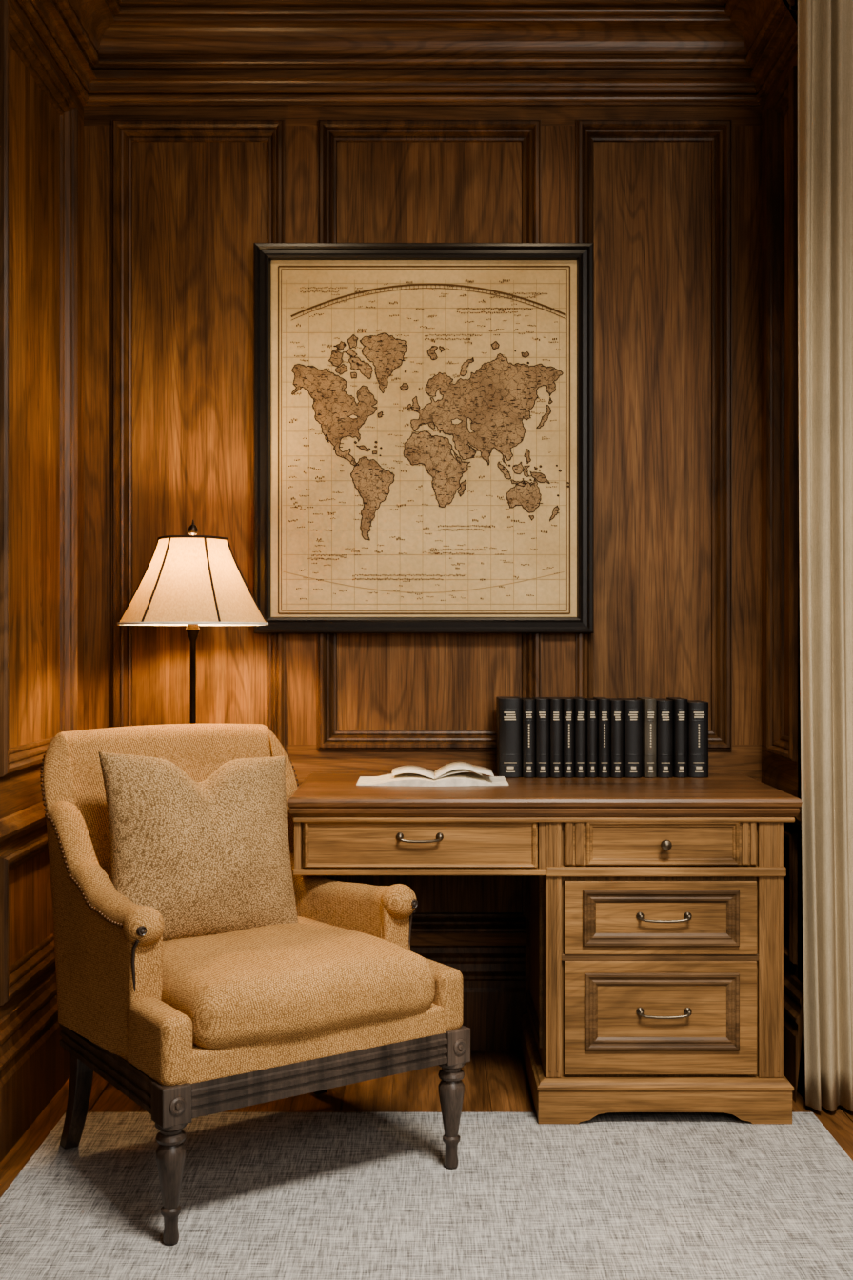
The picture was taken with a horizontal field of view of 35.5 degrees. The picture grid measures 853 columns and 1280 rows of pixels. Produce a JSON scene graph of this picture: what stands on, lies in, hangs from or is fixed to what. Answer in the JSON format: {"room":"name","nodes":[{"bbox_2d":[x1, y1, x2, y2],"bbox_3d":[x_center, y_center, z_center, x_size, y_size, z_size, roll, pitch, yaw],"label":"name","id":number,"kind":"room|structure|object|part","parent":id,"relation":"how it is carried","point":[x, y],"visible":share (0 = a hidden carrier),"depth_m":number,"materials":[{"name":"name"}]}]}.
{"room":"office","nodes":[
{"label":"office","id":0,"kind":"room"},
{"bbox_2d":[0,0,83,1019],"bbox_3d":[-0.985,-0.296,1.238,0.080,2.840,4.875,0,0,0],"label":"wall","id":1,"kind":"structure","parent":0,"point":[33,122],"depth_m":3.28,"materials":[{"name":"brown wood"}]},
{"bbox_2d":[0,832,55,1005],"bbox_3d":[-0.947,0.644,3.252,0.037,0.328,0.613,0,0,0],"label":"trim","id":2,"kind":"structure","parent":1,"relation":"attached to","point":[14,978],"depth_m":3.07,"materials":[{"name":"brown wood"}]},
{"bbox_2d":[0,0,78,777],"bbox_3d":[-0.947,-0.564,3.252,0.037,1.734,0.613,0,0,0],"label":"trim","id":3,"kind":"structure","parent":1,"relation":"attached to","point":[13,30],"depth_m":3.51,"materials":[{"name":"brown wood"}]},
{"bbox_2d":[0,783,801,846],"bbox_3d":[-0.011,0.426,1.238,1.869,0.059,4.875,0,0,0],"label":"chair rail","id":4,"kind":"object","parent":1,"relation":"attached to","point":[12,827],"visible":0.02,"depth_m":3.07,"materials":[{"name":"brown wood"}]},
{"bbox_2d":[0,945,804,1162],"bbox_3d":[-0.011,0.983,1.238,1.869,0.282,4.875,0,0,0],"label":"baseboard","id":5,"kind":"structure","parent":1,"relation":"attached to","point":[34,1067],"depth_m":3.30,"materials":[{"name":"brown wood"}]},
{"bbox_2d":[16,0,798,106],"bbox_3d":[-0.011,-1.593,1.238,1.869,0.245,4.875,0,0,0],"label":"crown molding","id":6,"kind":"structure","parent":1,"relation":"attached to","point":[110,52],"depth_m":3.62,"materials":[{"name":"brown wood"}]},
{"bbox_2d":[83,106,761,945],"bbox_3d":[-0.011,-0.296,3.715,1.869,2.840,0.080,0,0,0],"label":"wall","id":7,"kind":"structure","parent":0,"point":[199,209],"depth_m":3.69,"materials":[{"name":"brown wood"}]},
{"bbox_2d":[111,120,284,749],"bbox_3d":[-0.629,-0.564,3.676,0.477,1.734,0.037,0,0,0],"label":"trim","id":8,"kind":"structure","parent":7,"relation":"attached to","point":[124,132],"depth_m":3.67,"materials":[{"name":"brown wood"}]},
{"bbox_2d":[253,242,594,633],"bbox_3d":[-0.008,-0.552,3.654,0.930,1.068,0.036,0,0,0],"label":"world map","id":9,"kind":"object","parent":7,"relation":"attached to","point":[424,412],"visible":1,"depth_m":3.65,"materials":[{"name":"beige paper"}]},
{"bbox_2d":[330,875,525,933],"bbox_3d":[0.008,0.644,3.676,0.616,0.328,0.037,0,0,0],"label":"trim","id":10,"kind":"structure","parent":7,"relation":"attached to","point":[422,922],"depth_m":3.67,"materials":[{"name":"brown wood"}]},
{"bbox_2d":[318,120,540,749],"bbox_3d":[0.008,-0.564,3.676,0.616,1.734,0.037,0,0,0],"label":"trim","id":11,"kind":"structure","parent":7,"relation":"attached to","point":[330,132],"depth_m":3.67,"materials":[{"name":"brown wood"}]},
{"bbox_2d":[576,120,732,749],"bbox_3d":[0.626,-0.564,3.676,0.430,1.734,0.037,0,0,0],"label":"trim","id":12,"kind":"structure","parent":7,"relation":"attached to","point":[719,132],"depth_m":3.67,"materials":[{"name":"brown wood"}]},
{"bbox_2d":[0,1050,852,1197],"bbox_3d":[0.677,1.149,1.288,3.445,0.050,4.975,0,0,0],"label":"floor","id":13,"kind":"structure","parent":0,"point":[417,1090],"depth_m":3.25,"materials":[{"name":"brown wood"}]},
{"bbox_2d":[117,519,268,723],"bbox_3d":[-0.596,0.408,3.400,0.387,1.431,0.368,0,0,0],"label":"floor lamp","id":14,"kind":"object","parent":13,"relation":"on","point":[192,581],"visible":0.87,"depth_m":3.30,"materials":[{"name":"beige fabric"}]},
{"bbox_3d":[-0.596,-0.257,3.400,0.181,0.006,0.172,0,0,0],"label":"trim","id":15,"kind":"part","parent":14,"relation":"part of","materials":[{"name":"fabric"}]},
{"bbox_3d":[-0.596,-0.041,3.400,0.387,0.006,0.368,0,0,0],"label":"trim","id":16,"kind":"part","parent":14,"relation":"part of","materials":[{"name":"white fabric"}]},
{"bbox_3d":[-0.596,-0.149,3.400,0.378,0.216,0.359,0,0,0],"label":"lamp shade","id":17,"kind":"part","parent":14,"relation":"part of","materials":[{"name":"white fabric"}]},
{"bbox_2d":[0,1112,852,1279],"bbox_3d":[0.030,1.120,1.900,1.770,0.008,2.510,0,0,0],"label":"area rug","id":18,"kind":"object","parent":13,"relation":"on","point":[264,1195],"visible":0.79,"depth_m":2.66,"materials":[{"name":"grey carpet"}]},
{"bbox_2d":[40,723,470,1245],"bbox_3d":[-0.407,0.659,2.921,0.713,0.913,0.772,0,0,-34],"label":"upholstered armchair","id":19,"kind":"object","parent":18,"relation":"on","point":[186,1029],"visible":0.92,"depth_m":2.70,"materials":[{"name":"fabric"}]},
{"bbox_3d":[-0.765,0.996,2.921,0.049,0.240,0.095,0,0,-34],"label":"leg","id":20,"kind":"part","parent":19,"relation":"part of","materials":[{"name":"brown wood"}]},
{"bbox_3d":[-0.478,0.414,3.002,0.685,0.366,0.551,0,0,-34],"label":"nailhead trim","id":21,"kind":"part","parent":19,"relation":"part of","materials":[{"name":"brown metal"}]},
{"bbox_3d":[-0.473,1.002,2.467,0.060,0.228,0.060,0,0,-34],"label":"leg","id":22,"kind":"part","parent":19,"relation":"part of","materials":[{"name":"brown wood"}]},
{"bbox_2d":[98,751,298,940],"bbox_3d":[-0.491,0.461,2.945,0.482,0.436,0.203,0,0,-33],"label":"throw pillow","id":23,"kind":"object","parent":19,"relation":"on","point":[211,855],"visible":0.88,"depth_m":2.88,"materials":[{"name":"beige fabric"}]},
{"bbox_3d":[-0.474,0.513,2.998,0.673,0.621,0.552,0,0,-34],"label":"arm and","id":24,"kind":"part","parent":19,"relation":"part of","materials":[{"name":"fabric"}]},
{"bbox_3d":[-0.356,0.853,2.861,0.684,0.062,0.576,0,0,-34],"label":"seat rail","id":25,"kind":"part","parent":19,"relation":"part of","materials":[{"name":"brown wood"}]},
{"bbox_2d":[160,916,435,1048],"bbox_3d":[-0.340,0.705,2.834,0.545,0.152,0.546,0,0,-34],"label":"seat cushion","id":26,"kind":"object","parent":19,"relation":"on","point":[313,981],"depth_m":2.65,"materials":[{"name":"fabric"}]},
{"bbox_3d":[-0.358,0.797,2.864,0.636,0.064,0.570,0,0,-34],"label":"seat","id":27,"kind":"part","parent":19,"relation":"part of","materials":[{"name":"fabric"}]},
{"bbox_3d":[-0.258,0.996,3.262,0.049,0.240,0.095,0,0,-34],"label":"leg","id":28,"kind":"part","parent":19,"relation":"part of","materials":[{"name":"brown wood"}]},
{"bbox_3d":[0.053,1.002,2.821,0.060,0.228,0.060,0,0,-34],"label":"leg","id":29,"kind":"part","parent":19,"relation":"part of","materials":[{"name":"brown wood"}]},
{"bbox_2d":[286,773,802,1123],"bbox_3d":[0.272,0.740,3.357,1.188,0.752,0.596,0,0,0],"label":"desk","id":30,"kind":"object","parent":13,"relation":"on","point":[654,906],"visible":0.98,"depth_m":3.09,"materials":[{"name":"brown wood"}]},
{"bbox_3d":[-0.282,0.764,3.558,0.040,0.704,0.175,0,0,0],"label":"leg panel","id":31,"kind":"part","parent":30,"relation":"part of","materials":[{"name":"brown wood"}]},
{"bbox_3d":[-0.014,0.472,3.106,0.545,0.115,0.028,0,0,0],"label":"drawer","id":32,"kind":"part","parent":30,"relation":"part of","materials":[{"name":"brown wood"}]},
{"bbox_3d":[-0.014,0.472,3.088,0.536,0.110,0.007,0,0,0],"label":"drawer moulding","id":33,"kind":"part","parent":30,"relation":"part of","materials":[{"name":"brown wood"}]},
{"bbox_2d":[356,761,508,786],"bbox_3d":[0.015,0.342,3.422,0.380,0.043,0.235,0,0,0],"label":"open book","id":34,"kind":"object","parent":30,"relation":"on","point":[455,773],"visible":1,"depth_m":3.37,"materials":[{"name":"white paper"}]},
{"bbox_3d":[0.272,0.754,3.375,0.011,0.420,0.450,0,0,0],"label":"pedestal moulding","id":35,"kind":"part","parent":30,"relation":"part of","materials":[{"name":"brown wood"}]},
{"bbox_2d":[496,696,708,777],"bbox_3d":[0.469,0.259,3.580,0.556,0.208,0.130,0,0,0],"label":"books","id":36,"kind":"object","parent":30,"relation":"on","point":[536,736],"visible":1,"depth_m":3.52,"materials":[{"name":"black leather"}]},
{"bbox_2d":[496,696,521,777],"bbox_3d":[0.221,0.259,3.583,0.061,0.208,0.123,0,0,0],"label":"book","id":37,"kind":"object","parent":36,"relation":"on","point":[509,709],"depth_m":3.52,"materials":[{"name":"black leather"}]},
{"bbox_2d":[521,698,535,777],"bbox_3d":[0.270,0.260,3.582,0.033,0.206,0.126,0,0,0],"label":"book","id":38,"kind":"object","parent":36,"relation":"on","point":[528,704],"depth_m":3.52,"materials":[{"name":"black leather"}]},
{"bbox_2d":[532,697,549,777],"bbox_3d":[0.307,0.259,3.582,0.036,0.207,0.126,0,0,0],"label":"book","id":39,"kind":"object","parent":36,"relation":"on","point":[540,705],"depth_m":3.52,"materials":[{"name":"black leather"}]},
{"bbox_2d":[546,697,562,777],"bbox_3d":[0.343,0.259,3.581,0.033,0.207,0.127,0,0,0],"label":"book","id":40,"kind":"object","parent":36,"relation":"on","point":[554,705],"depth_m":3.52,"materials":[{"name":"black leather"}]},
{"bbox_2d":[559,697,574,777],"bbox_3d":[0.376,0.259,3.581,0.028,0.207,0.128,0,0,0],"label":"book","id":41,"kind":"object","parent":36,"relation":"on","point":[566,704],"depth_m":3.52,"materials":[{"name":"black leather"}]},
{"bbox_2d":[570,697,586,777],"bbox_3d":[0.407,0.259,3.583,0.031,0.208,0.124,0,0,0],"label":"book","id":42,"kind":"object","parent":36,"relation":"on","point":[578,705],"depth_m":3.52,"materials":[{"name":"black leather"}]},
{"bbox_2d":[585,698,598,777],"bbox_3d":[0.439,0.261,3.583,0.028,0.204,0.124,0,0,0],"label":"book","id":43,"kind":"object","parent":36,"relation":"on","point":[591,704],"depth_m":3.52,"materials":[{"name":"black leather"}]},
{"bbox_2d":[593,697,610,777],"bbox_3d":[0.470,0.260,3.583,0.031,0.207,0.125,0,0,0],"label":"book","id":44,"kind":"object","parent":36,"relation":"on","point":[601,705],"depth_m":3.52,"materials":[{"name":"black leather"}]},
{"bbox_2d":[608,698,623,777],"bbox_3d":[0.504,0.261,3.582,0.033,0.204,0.127,0,0,0],"label":"book","id":45,"kind":"object","parent":36,"relation":"on","point":[615,705],"depth_m":3.52,"materials":[{"name":"black leather"}]},
{"bbox_2d":[618,698,642,777],"bbox_3d":[0.547,0.261,3.582,0.048,0.204,0.125,0,0,0],"label":"book","id":46,"kind":"object","parent":36,"relation":"on","point":[630,710],"depth_m":3.52,"materials":[{"name":"black leather"}]},
{"bbox_2d":[637,697,657,777],"bbox_3d":[0.592,0.260,3.582,0.033,0.207,0.126,0,0,0],"label":"book","id":47,"kind":"object","parent":36,"relation":"on","point":[647,707],"depth_m":3.52,"materials":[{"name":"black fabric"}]},
{"bbox_2d":[654,698,673,777],"bbox_3d":[0.631,0.262,3.581,0.041,0.203,0.128,0,0,0],"label":"book","id":48,"kind":"object","parent":36,"relation":"on","point":[663,708],"depth_m":3.52,"materials":[{"name":"black leather"}]},
{"bbox_2d":[666,697,687,777],"bbox_3d":[0.674,0.260,3.583,0.036,0.206,0.123,0,0,0],"label":"book","id":49,"kind":"object","parent":36,"relation":"on","point":[677,707],"depth_m":3.52,"materials":[{"name":"black leather"}]},
{"bbox_2d":[687,700,708,777],"bbox_3d":[0.720,0.264,3.583,0.054,0.198,0.124,0,0,0],"label":"book","id":50,"kind":"object","parent":36,"relation":"on","point":[697,710],"depth_m":3.52,"materials":[{"name":"black leather"}]},
{"bbox_3d":[0.542,0.736,3.100,0.457,0.016,0.020,0,0,0],"label":"rail","id":51,"kind":"part","parent":30,"relation":"part of","materials":[{"name":"brown wood"}]},
{"bbox_3d":[0.543,0.469,3.105,0.446,0.108,0.030,0,0,0],"label":"drawer","id":52,"kind":"part","parent":30,"relation":"part of","materials":[{"name":"brown wood"}]},
{"bbox_3d":[0.543,0.643,3.101,0.446,0.170,0.030,0,0,0],"label":"drawer","id":53,"kind":"part","parent":30,"relation":"part of","materials":[{"name":"brown wood"}]},
{"bbox_3d":[0.543,0.875,3.101,0.446,0.263,0.030,0,0,0],"label":"drawer","id":54,"kind":"part","parent":30,"relation":"part of","materials":[{"name":"brown wood"}]},
{"bbox_3d":[0.543,0.643,3.083,0.362,0.130,0.011,0,0,0],"label":"drawer moulding","id":55,"kind":"part","parent":30,"relation":"part of","materials":[{"name":"brown wood"}]},
{"bbox_3d":[0.545,0.860,3.083,0.358,0.179,0.011,0,0,0],"label":"drawer moulding","id":56,"kind":"part","parent":30,"relation":"part of","materials":[{"name":"brown wood"}]},
{"bbox_3d":[0.547,0.470,3.087,0.353,0.102,0.010,0,0,0],"label":"drawer moulding","id":57,"kind":"part","parent":30,"relation":"part of","materials":[{"name":"brown wood"}]},
{"bbox_3d":[0.554,0.536,3.095,0.556,0.022,0.030,0,0,0],"label":"rail","id":58,"kind":"part","parent":30,"relation":"part of","materials":[{"name":"brown wood"}]},
{"bbox_3d":[0.552,0.472,3.074,0.026,0.026,0.032,0,0,0],"label":"knob","id":59,"kind":"part","parent":30,"relation":"part of","materials":[{"name":"silver metal"}]},
{"bbox_2d":[761,0,805,1100],"bbox_3d":[0.964,-0.296,3.455,0.080,2.840,0.440,0,0,0],"label":"wall","id":60,"kind":"structure","parent":0,"point":[781,773],"depth_m":3.51,"materials":[{"name":"brown wood"}]},
{"bbox_2d":[766,65,798,761],"bbox_3d":[0.925,-0.564,3.444,0.037,1.734,0.246,0,0,0],"label":"trim","id":61,"kind":"structure","parent":60,"relation":"attached to","point":[785,99],"depth_m":3.52,"materials":[{"name":"brown wood"}]},
{"bbox_2d":[783,825,798,964],"bbox_3d":[0.925,0.644,3.444,0.037,0.328,0.246,0,0,0],"label":"trim","id":62,"kind":"structure","parent":60,"relation":"attached to","point":[790,837],"depth_m":3.33,"materials":[{"name":"brown wood"}]},
{"bbox_3d":[0.677,-1.741,1.288,3.445,0.050,4.975,0,0,0],"label":"ceiling","id":63,"kind":"structure","parent":0,"visible":0},
{"bbox_2d":[798,0,852,1111],"bbox_3d":[1.569,-0.288,3.167,1.363,2.800,0.055,0,0,0],"label":"curtain","id":64,"kind":"object","parent":63,"relation":"hanging from","point":[825,27],"visible":1,"depth_m":3.16,"materials":[{"name":"beige fabric"}]}
]}

